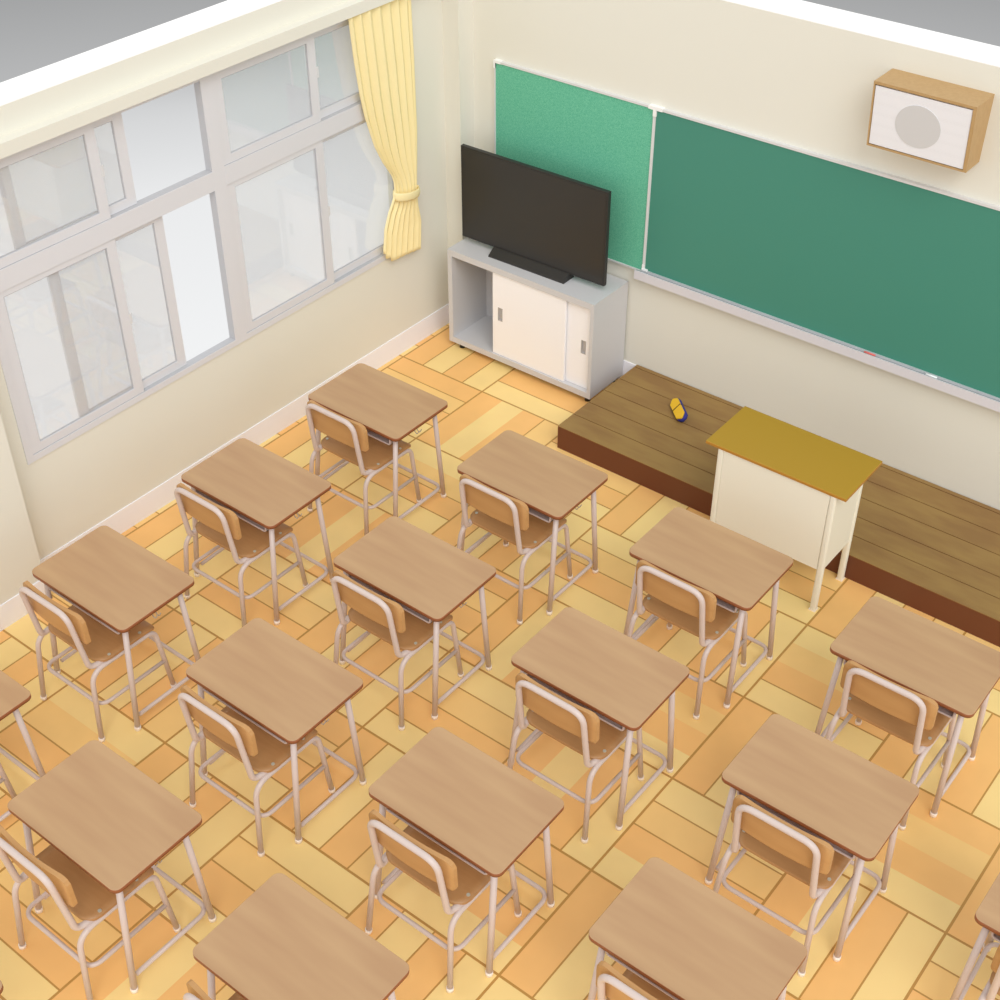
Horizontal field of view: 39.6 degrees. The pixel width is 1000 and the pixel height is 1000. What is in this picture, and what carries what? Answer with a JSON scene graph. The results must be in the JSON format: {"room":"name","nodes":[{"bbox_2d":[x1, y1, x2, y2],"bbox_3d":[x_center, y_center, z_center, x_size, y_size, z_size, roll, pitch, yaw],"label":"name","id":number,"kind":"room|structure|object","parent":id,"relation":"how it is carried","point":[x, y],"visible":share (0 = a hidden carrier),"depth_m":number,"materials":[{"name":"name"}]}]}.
{"room":"classroom","nodes":[
{"label":"classroom","id":0,"kind":"room"},
{"bbox_2d":[0,0,448,559],"bbox_3d":[-2.503,-0.499,6.533,0.212,2.587,7.505,26,45,29],"label":"wall","id":1,"kind":"structure","parent":0,"point":[91,477],"depth_m":7.58,"materials":[{"name":"beige paint"}]},
{"bbox_2d":[0,415,40,604],"bbox_3d":[-3.524,0.435,5.260,0.124,2.468,3.760,26,45,29],"label":"pillar","id":2,"kind":"structure","parent":1,"relation":"attached to","point":[19,555],"depth_m":6.80,"materials":[{"name":"beige paint"}]},
{"bbox_2d":[0,19,393,464],"bbox_3d":[-1.440,-1.502,7.285,0.048,1.540,2.933,26,45,29],"label":"window","id":3,"kind":"structure","parent":1,"relation":"in","point":[36,259],"depth_m":7.01,"materials":[{"name":"white paint"}]},
{"bbox_2d":[0,0,393,158],"bbox_3d":[-1.349,-2.163,6.808,0.066,0.063,3.374,26,45,29],"label":"trim","id":4,"kind":"structure","parent":1,"relation":"attached to","point":[21,139],"depth_m":6.59,"materials":[{"name":"beige paint"}]},
{"bbox_2d":[0,303,448,631],"bbox_3d":[-2.482,0.520,7.021,0.131,0.145,7.134,26,45,29],"label":"baseboard","id":5,"kind":"structure","parent":1,"relation":"attached to","point":[12,610],"depth_m":8.13,"materials":[{"name":"white paint"}]},
{"bbox_2d":[442,0,474,247],"bbox_3d":[-0.246,-2.170,8.542,0.124,2.468,0.132,26,45,29],"label":"pillar","id":6,"kind":"structure","parent":1,"relation":"attached to","point":[457,15],"depth_m":8.29,"materials":[{"name":"beige paint"}]},
{"bbox_3d":[-0.681,-2.680,7.526,0.015,0.022,0.690,26,45,29],"label":"rail","id":7,"kind":"object","parent":1,"relation":"attached to","visible":0},
{"bbox_2d":[348,0,420,260],"bbox_3d":[-0.643,-2.064,8.011,0.106,1.590,0.526,27,46,30],"label":"curtain","id":8,"kind":"object","parent":7,"relation":"hanging from","point":[381,36],"visible":1,"depth_m":7.90,"materials":[{"name":"yellow fabric"}]},
{"bbox_2d":[0,323,999,999],"bbox_3d":[0.003,1.779,5.646,6.336,0.120,7.266,26,45,29],"label":"floor","id":9,"kind":"structure","parent":0,"point":[915,940],"depth_m":6.29,"materials":[{"name":"wood"}]},
{"bbox_2d":[0,980,2,993],"bbox_3d":[-2.073,1.881,4.915,0.650,0.631,0.465,26,45,29],"label":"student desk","id":10,"kind":"object","parent":9,"relation":"on","point":[1,984],"visible":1,"depth_m":4.71,"materials":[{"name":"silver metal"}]},
{"bbox_2d":[0,763,16,798],"bbox_3d":[-2.422,1.066,5.844,0.456,0.754,0.465,26,45,29],"label":"chair","id":11,"kind":"object","parent":9,"relation":"on","point":[4,778],"visible":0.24,"depth_m":6.00,"materials":[{"name":"beige paint"}]},
{"bbox_2d":[0,670,45,821],"bbox_3d":[-2.336,1.040,5.974,0.650,0.631,0.465,26,45,29],"label":"student desk","id":12,"kind":"object","parent":9,"relation":"on","point":[13,695],"visible":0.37,"depth_m":5.81,"materials":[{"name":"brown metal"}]},
{"bbox_2d":[0,825,180,999],"bbox_3d":[-1.603,1.465,5.342,0.456,0.754,0.465,26,45,29],"label":"chair","id":13,"kind":"object","parent":9,"relation":"on","point":[72,889],"visible":0.79,"depth_m":5.24,"materials":[{"name":"beige paint"}]},
{"bbox_2d":[19,581,176,742],"bbox_3d":[-1.866,0.624,6.401,0.456,0.754,0.465,26,45,29],"label":"chair","id":14,"kind":"object","parent":9,"relation":"on","point":[93,640],"visible":0.84,"depth_m":6.30,"materials":[{"name":"beige paint"}]},
{"bbox_2d":[7,740,216,993],"bbox_3d":[-1.517,1.439,5.473,0.650,0.631,0.465,26,45,29],"label":"student desk","id":15,"kind":"object","parent":9,"relation":"on","point":[113,821],"visible":0.98,"depth_m":5.29,"materials":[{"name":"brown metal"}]},
{"bbox_2d":[32,526,200,731],"bbox_3d":[-1.780,0.598,6.532,0.650,0.631,0.465,26,45,29],"label":"student desk","id":16,"kind":"object","parent":9,"relation":"on","point":[111,578],"visible":0.84,"depth_m":6.34,"materials":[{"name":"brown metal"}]},
{"bbox_2d":[47,586,120,633],"bbox_3d":[-1.789,0.402,6.361,0.511,0.066,0.322,26,45,29],"label":"tray","id":17,"kind":"object","parent":16,"relation":"on","point":[101,603],"depth_m":6.22,"materials":[{"name":"beige metal"}]},
{"bbox_2d":[183,979,244,999],"bbox_3d":[-0.784,1.863,4.840,0.456,0.754,0.465,26,45,29],"label":"chair","id":18,"kind":"object","parent":9,"relation":"on","point":[195,992],"visible":0.29,"depth_m":4.59,"materials":[{"name":"beige paint"}]},
{"bbox_2d":[174,483,308,626],"bbox_3d":[-1.310,0.182,6.958,0.456,0.754,0.465,26,45,29],"label":"chair","id":19,"kind":"object","parent":9,"relation":"on","point":[216,523],"visible":0.83,"depth_m":6.84,"materials":[{"name":"beige paint"}]},
{"bbox_2d":[178,685,334,856],"bbox_3d":[-1.047,1.023,5.899,0.456,0.754,0.465,26,45,29],"label":"chair","id":20,"kind":"object","parent":9,"relation":"on","point":[258,750],"visible":0.79,"depth_m":5.78,"materials":[{"name":"beige paint"}]},
{"bbox_2d":[181,438,333,624],"bbox_3d":[-1.223,0.156,7.089,0.650,0.631,0.465,26,45,29],"label":"student desk","id":21,"kind":"object","parent":9,"relation":"on","point":[264,489],"visible":0.8,"depth_m":6.90,"materials":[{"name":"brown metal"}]},
{"bbox_2d":[194,488,268,531],"bbox_3d":[-1.233,-0.040,6.918,0.511,0.066,0.322,26,45,29],"label":"tray","id":22,"kind":"object","parent":21,"relation":"on","point":[251,505],"depth_m":6.78,"materials":[{"name":"beige"}]},
{"bbox_2d":[186,618,366,843],"bbox_3d":[-0.960,0.997,6.030,0.650,0.631,0.465,26,45,29],"label":"student desk","id":23,"kind":"object","parent":9,"relation":"on","point":[267,676],"visible":0.96,"depth_m":5.84,"materials":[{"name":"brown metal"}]},
{"bbox_2d":[201,687,287,743],"bbox_3d":[-0.970,0.800,5.859,0.511,0.066,0.322,26,45,29],"label":"tray","id":24,"kind":"object","parent":23,"relation":"on","point":[268,705],"depth_m":5.73,"materials":[{"name":"beige metal"}]},
{"bbox_2d":[193,873,408,999],"bbox_3d":[-0.697,1.837,4.971,0.650,0.631,0.465,26,45,29],"label":"student desk","id":25,"kind":"object","parent":9,"relation":"on","point":[282,942],"visible":1,"depth_m":4.80,"materials":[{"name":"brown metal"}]},
{"bbox_2d":[305,400,421,535],"bbox_3d":[-0.753,-0.260,7.515,0.456,0.754,0.465,26,45,29],"label":"chair","id":26,"kind":"object","parent":9,"relation":"on","point":[348,439],"visible":0.89,"depth_m":7.38,"materials":[{"name":"brown wood"}]},
{"bbox_2d":[308,363,447,518],"bbox_3d":[-0.667,-0.286,7.646,0.650,0.631,0.465,26,45,29],"label":"student desk","id":27,"kind":"object","parent":9,"relation":"on","point":[390,408],"visible":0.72,"depth_m":7.46,"materials":[{"name":"laminate"}]},
{"bbox_2d":[367,429,392,444],"bbox_3d":[-0.676,-0.482,7.475,0.511,0.066,0.322,26,45,29],"label":"tray","id":28,"kind":"object","parent":27,"relation":"on","point":[383,435],"depth_m":7.26,"materials":[{"name":"beige metal"}]},
{"bbox_2d":[331,570,463,730],"bbox_3d":[-0.491,0.581,6.456,0.456,0.754,0.465,26,45,29],"label":"chair","id":29,"kind":"object","parent":9,"relation":"on","point":[380,616],"visible":0.78,"depth_m":6.32,"materials":[{"name":"beige paint"}]},
{"bbox_2d":[333,516,495,719],"bbox_3d":[-0.404,0.555,6.587,0.650,0.631,0.465,26,45,29],"label":"student desk","id":30,"kind":"object","parent":9,"relation":"on","point":[397,560],"visible":0.84,"depth_m":6.40,"materials":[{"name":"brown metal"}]},
{"bbox_2d":[347,574,432,622],"bbox_3d":[-0.413,0.358,6.416,0.511,0.066,0.322,26,45,29],"label":"tray","id":31,"kind":"object","parent":30,"relation":"on","point":[414,592],"depth_m":6.28,"materials":[{"name":"beige metal"}]},
{"bbox_2d":[365,809,521,992],"bbox_3d":[-0.228,1.421,5.397,0.456,0.754,0.465,26,45,29],"label":"chair","id":32,"kind":"object","parent":9,"relation":"on","point":[457,883],"visible":0.77,"depth_m":5.26,"materials":[{"name":"beige paint"}]},
{"bbox_2d":[369,727,563,977],"bbox_3d":[-0.141,1.395,5.528,0.650,0.631,0.465,26,45,29],"label":"student desk","id":33,"kind":"object","parent":9,"relation":"on","point":[469,803],"visible":0.94,"depth_m":5.34,"materials":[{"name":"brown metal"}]},
{"bbox_2d":[385,807,486,874],"bbox_3d":[-0.150,1.199,5.357,0.511,0.066,0.322,26,45,29],"label":"tray","id":34,"kind":"object","parent":33,"relation":"on","point":[464,829],"depth_m":5.24,"materials":[{"name":"beige"}]},
{"bbox_2d":[457,474,572,624],"bbox_3d":[0.066,0.139,7.013,0.456,0.754,0.465,26,45,29],"label":"chair","id":35,"kind":"object","parent":9,"relation":"on","point":[506,517],"visible":0.87,"depth_m":6.87,"materials":[{"name":"beige paint"}]},
{"bbox_2d":[457,430,607,615],"bbox_3d":[0.152,0.113,7.144,0.650,0.631,0.465,26,45,29],"label":"student desk","id":36,"kind":"object","parent":9,"relation":"on","point":[550,482],"visible":0.74,"depth_m":6.95,"materials":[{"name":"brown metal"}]},
{"bbox_2d":[528,507,552,522],"bbox_3d":[0.143,-0.084,6.973,0.511,0.066,0.322,26,45,29],"label":"tray","id":37,"kind":"object","parent":36,"relation":"on","point":[545,514],"depth_m":6.76,"materials":[{"name":"beige metal"}]},
{"bbox_2d":[447,237,628,401],"bbox_3d":[0.220,-1.156,8.679,1.112,0.708,0.357,26,45,29],"label":"base cabinet","id":38,"kind":"object","parent":9,"relation":"on","point":[570,336],"visible":0.98,"depth_m":8.51,"materials":[{"name":"grey metal"}]},
{"bbox_2d":[461,144,610,285],"bbox_3d":[0.185,-1.669,8.242,1.058,0.640,0.110,25,45,28],"label":"television","id":39,"kind":"object","parent":38,"relation":"on","point":[544,223],"visible":1,"depth_m":8.22,"materials":[{"name":"grey plastic"}]},
{"bbox_2d":[507,673,643,843],"bbox_3d":[0.329,0.979,5.954,0.456,0.754,0.465,26,45,29],"label":"chair","id":40,"kind":"object","parent":9,"relation":"on","point":[578,728],"visible":0.73,"depth_m":5.81,"materials":[{"name":"beige paint"}]},
{"bbox_2d":[507,607,689,830],"bbox_3d":[0.415,0.953,6.085,0.650,0.631,0.465,26,45,29],"label":"student desk","id":41,"kind":"object","parent":9,"relation":"on","point":[579,658],"visible":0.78,"depth_m":5.89,"materials":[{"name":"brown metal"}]},
{"bbox_2d":[525,673,625,730],"bbox_3d":[0.406,0.757,5.914,0.511,0.066,0.322,26,45,29],"label":"tray","id":42,"kind":"object","parent":41,"relation":"on","point":[606,692],"depth_m":5.79,"materials":[{"name":"beige"}]},
{"bbox_2d":[596,961,673,999],"bbox_3d":[0.592,1.819,4.895,0.456,0.754,0.465,26,45,29],"label":"chair","id":43,"kind":"object","parent":9,"relation":"on","point":[610,983],"visible":0.47,"depth_m":4.67,"materials":[{"name":"beige paint"}]},
{"bbox_2d":[627,560,747,719],"bbox_3d":[0.885,0.537,6.511,0.456,0.754,0.465,26,45,29],"label":"chair","id":44,"kind":"object","parent":9,"relation":"on","point":[695,610],"visible":0.9,"depth_m":6.35,"materials":[{"name":"beige paint"}]},
{"bbox_2d":[588,857,806,999],"bbox_3d":[0.678,1.793,5.026,0.650,0.631,0.465,26,45,29],"label":"student desk","id":45,"kind":"object","parent":9,"relation":"on","point":[687,940],"visible":1,"depth_m":4.84,"materials":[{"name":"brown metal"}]},
{"bbox_2d":[605,951,678,999],"bbox_3d":[0.669,1.597,4.855,0.511,0.066,0.322,26,45,29],"label":"tray","id":46,"kind":"object","parent":45,"relation":"on","point":[657,964],"depth_m":4.78,"materials":[{"name":"beige"}]},
{"bbox_2d":[623,507,792,708],"bbox_3d":[0.972,0.511,6.642,0.650,0.631,0.465,26,45,29],"label":"student desk","id":47,"kind":"object","parent":9,"relation":"on","point":[739,570],"visible":0.77,"depth_m":6.45,"materials":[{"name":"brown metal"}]},
{"bbox_2d":[716,598,738,612],"bbox_3d":[0.962,0.315,6.471,0.511,0.066,0.322,26,45,29],"label":"tray","id":48,"kind":"object","parent":47,"relation":"on","point":[731,604],"depth_m":6.26,"materials":[{"name":"beige"}]},
{"bbox_2d":[557,365,999,646],"bbox_3d":[2.455,0.331,7.249,4.729,0.157,0.830,26,45,29],"label":"platform","id":49,"kind":"object","parent":9,"relation":"on","point":[927,547],"visible":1,"depth_m":7.56,"materials":[{"name":"brown wood"}]},
{"bbox_2d":[670,398,687,421],"bbox_3d":[1.049,-0.530,8.151,0.070,0.071,0.192,-6,39,-7],"label":"eraser","id":50,"kind":"object","parent":49,"relation":"on","point":[677,406],"visible":1,"depth_m":8.12,"materials":[{"name":"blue fabric"}]},
{"bbox_2d":[713,795,857,976],"bbox_3d":[1.148,1.377,5.452,0.456,0.754,0.465,26,45,29],"label":"chair","id":51,"kind":"object","parent":9,"relation":"on","point":[803,856],"visible":0.7,"depth_m":5.28,"materials":[{"name":"beige paint"}]},
{"bbox_2d":[706,406,882,612],"bbox_3d":[1.453,0.053,7.114,0.774,0.760,0.386,26,45,29],"label":"desk","id":52,"kind":"object","parent":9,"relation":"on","point":[793,491],"visible":0.84,"depth_m":6.89,"materials":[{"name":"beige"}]},
{"bbox_2d":[705,714,918,961],"bbox_3d":[1.234,1.351,5.583,0.650,0.631,0.465,26,45,29],"label":"student desk","id":53,"kind":"object","parent":9,"relation":"on","point":[825,790],"visible":0.87,"depth_m":5.39,"materials":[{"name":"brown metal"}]},
{"bbox_2d":[737,790,855,859],"bbox_3d":[1.225,1.155,5.412,0.511,0.066,0.322,26,45,29],"label":"tray","id":54,"kind":"object","parent":53,"relation":"on","point":[832,813],"depth_m":5.30,"materials":[{"name":"beige metal"}]},
{"bbox_2d":[825,660,956,830],"bbox_3d":[1.704,0.935,6.009,0.456,0.754,0.465,26,45,29],"label":"chair","id":55,"kind":"object","parent":9,"relation":"on","point":[908,715],"visible":0.77,"depth_m":5.82,"materials":[{"name":"beige paint"}]},
{"bbox_2d":[815,596,999,817],"bbox_3d":[1.791,0.909,6.140,0.650,0.631,0.465,26,45,29],"label":"student desk","id":56,"kind":"object","parent":9,"relation":"on","point":[910,650],"visible":0.78,"depth_m":5.95,"materials":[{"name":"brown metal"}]},
{"bbox_2d":[843,660,955,717],"bbox_3d":[1.781,0.713,5.969,0.511,0.066,0.322,26,45,29],"label":"tray","id":57,"kind":"object","parent":56,"relation":"on","point":[934,679],"depth_m":5.85,"materials":[{"name":"beige metal"}]},
{"bbox_2d":[950,873,999,999],"bbox_3d":[2.054,1.750,5.081,0.650,0.631,0.465,26,45,29],"label":"student desk","id":58,"kind":"object","parent":9,"relation":"on","point":[987,915],"visible":0.96,"depth_m":5.01,"materials":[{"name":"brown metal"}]},
{"bbox_2d":[991,932,999,942],"bbox_3d":[2.044,1.553,4.910,0.511,0.066,0.322,26,45,29],"label":"tray","id":59,"kind":"object","parent":58,"relation":"on","point":[993,935],"depth_m":4.94,"materials":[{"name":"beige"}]},
{"bbox_2d":[978,944,999,999],"bbox_3d":[1.967,1.776,4.950,0.456,0.754,0.465,26,45,29],"label":"chair","id":60,"kind":"object","parent":9,"relation":"on","point":[992,987],"visible":1,"depth_m":4.83,"materials":[{"name":"beige paint"}]},
{"bbox_2d":[473,0,999,509],"bbox_3d":[2.231,-1.065,7.246,6.548,2.587,0.239,26,45,29],"label":"wall","id":61,"kind":"structure","parent":0,"point":[798,73],"depth_m":7.45,"materials":[{"name":"beige paint"}]},
{"bbox_2d":[493,59,652,270],"bbox_3d":[0.405,-1.959,8.144,1.108,1.018,0.027,26,45,29],"label":"bulletin board","id":62,"kind":"object","parent":61,"relation":"attached to","point":[600,138],"visible":0.8,"depth_m":8.02,"materials":[{"name":"fabric"}]},
{"bbox_2d":[618,360,635,377],"bbox_3d":[2.201,-0.067,7.761,6.329,0.145,0.140,26,45,29],"label":"baseboard","id":63,"kind":"structure","parent":61,"relation":"attached to","point":[627,366],"depth_m":8.66,"materials":[{"name":"white paint"}]},
{"bbox_2d":[634,104,999,411],"bbox_3d":[2.296,-1.014,6.982,3.780,1.057,0.056,26,45,29],"label":"chalkboard","id":64,"kind":"object","parent":61,"relation":"attached to","point":[848,259],"visible":1,"depth_m":7.33,"materials":[{"name":"teal"}]},
{"bbox_2d":[634,269,999,411],"bbox_3d":[2.291,-0.625,7.296,3.766,0.057,0.056,26,45,29],"label":"chalk tray","id":65,"kind":"object","parent":64,"relation":"on","point":[985,397],"depth_m":7.59,"materials":[{"name":"white metal"}]},
{"bbox_2d":[866,68,994,172],"bbox_3d":[2.011,-1.783,6.542,0.507,0.333,0.197,26,45,29],"label":"wall speaker","id":66,"kind":"object","parent":61,"relation":"attached to","point":[930,120],"visible":1,"depth_m":6.47,"materials":[{"name":"brown wood"}]},
{"bbox_2d":[869,85,972,168],"bbox_3d":[1.970,-1.752,6.510,0.478,0.299,0.063,26,45,29],"label":"grille","id":67,"kind":"object","parent":66,"relation":"attached to","point":[925,123],"depth_m":6.48,"materials":[{"name":"white fabric"}]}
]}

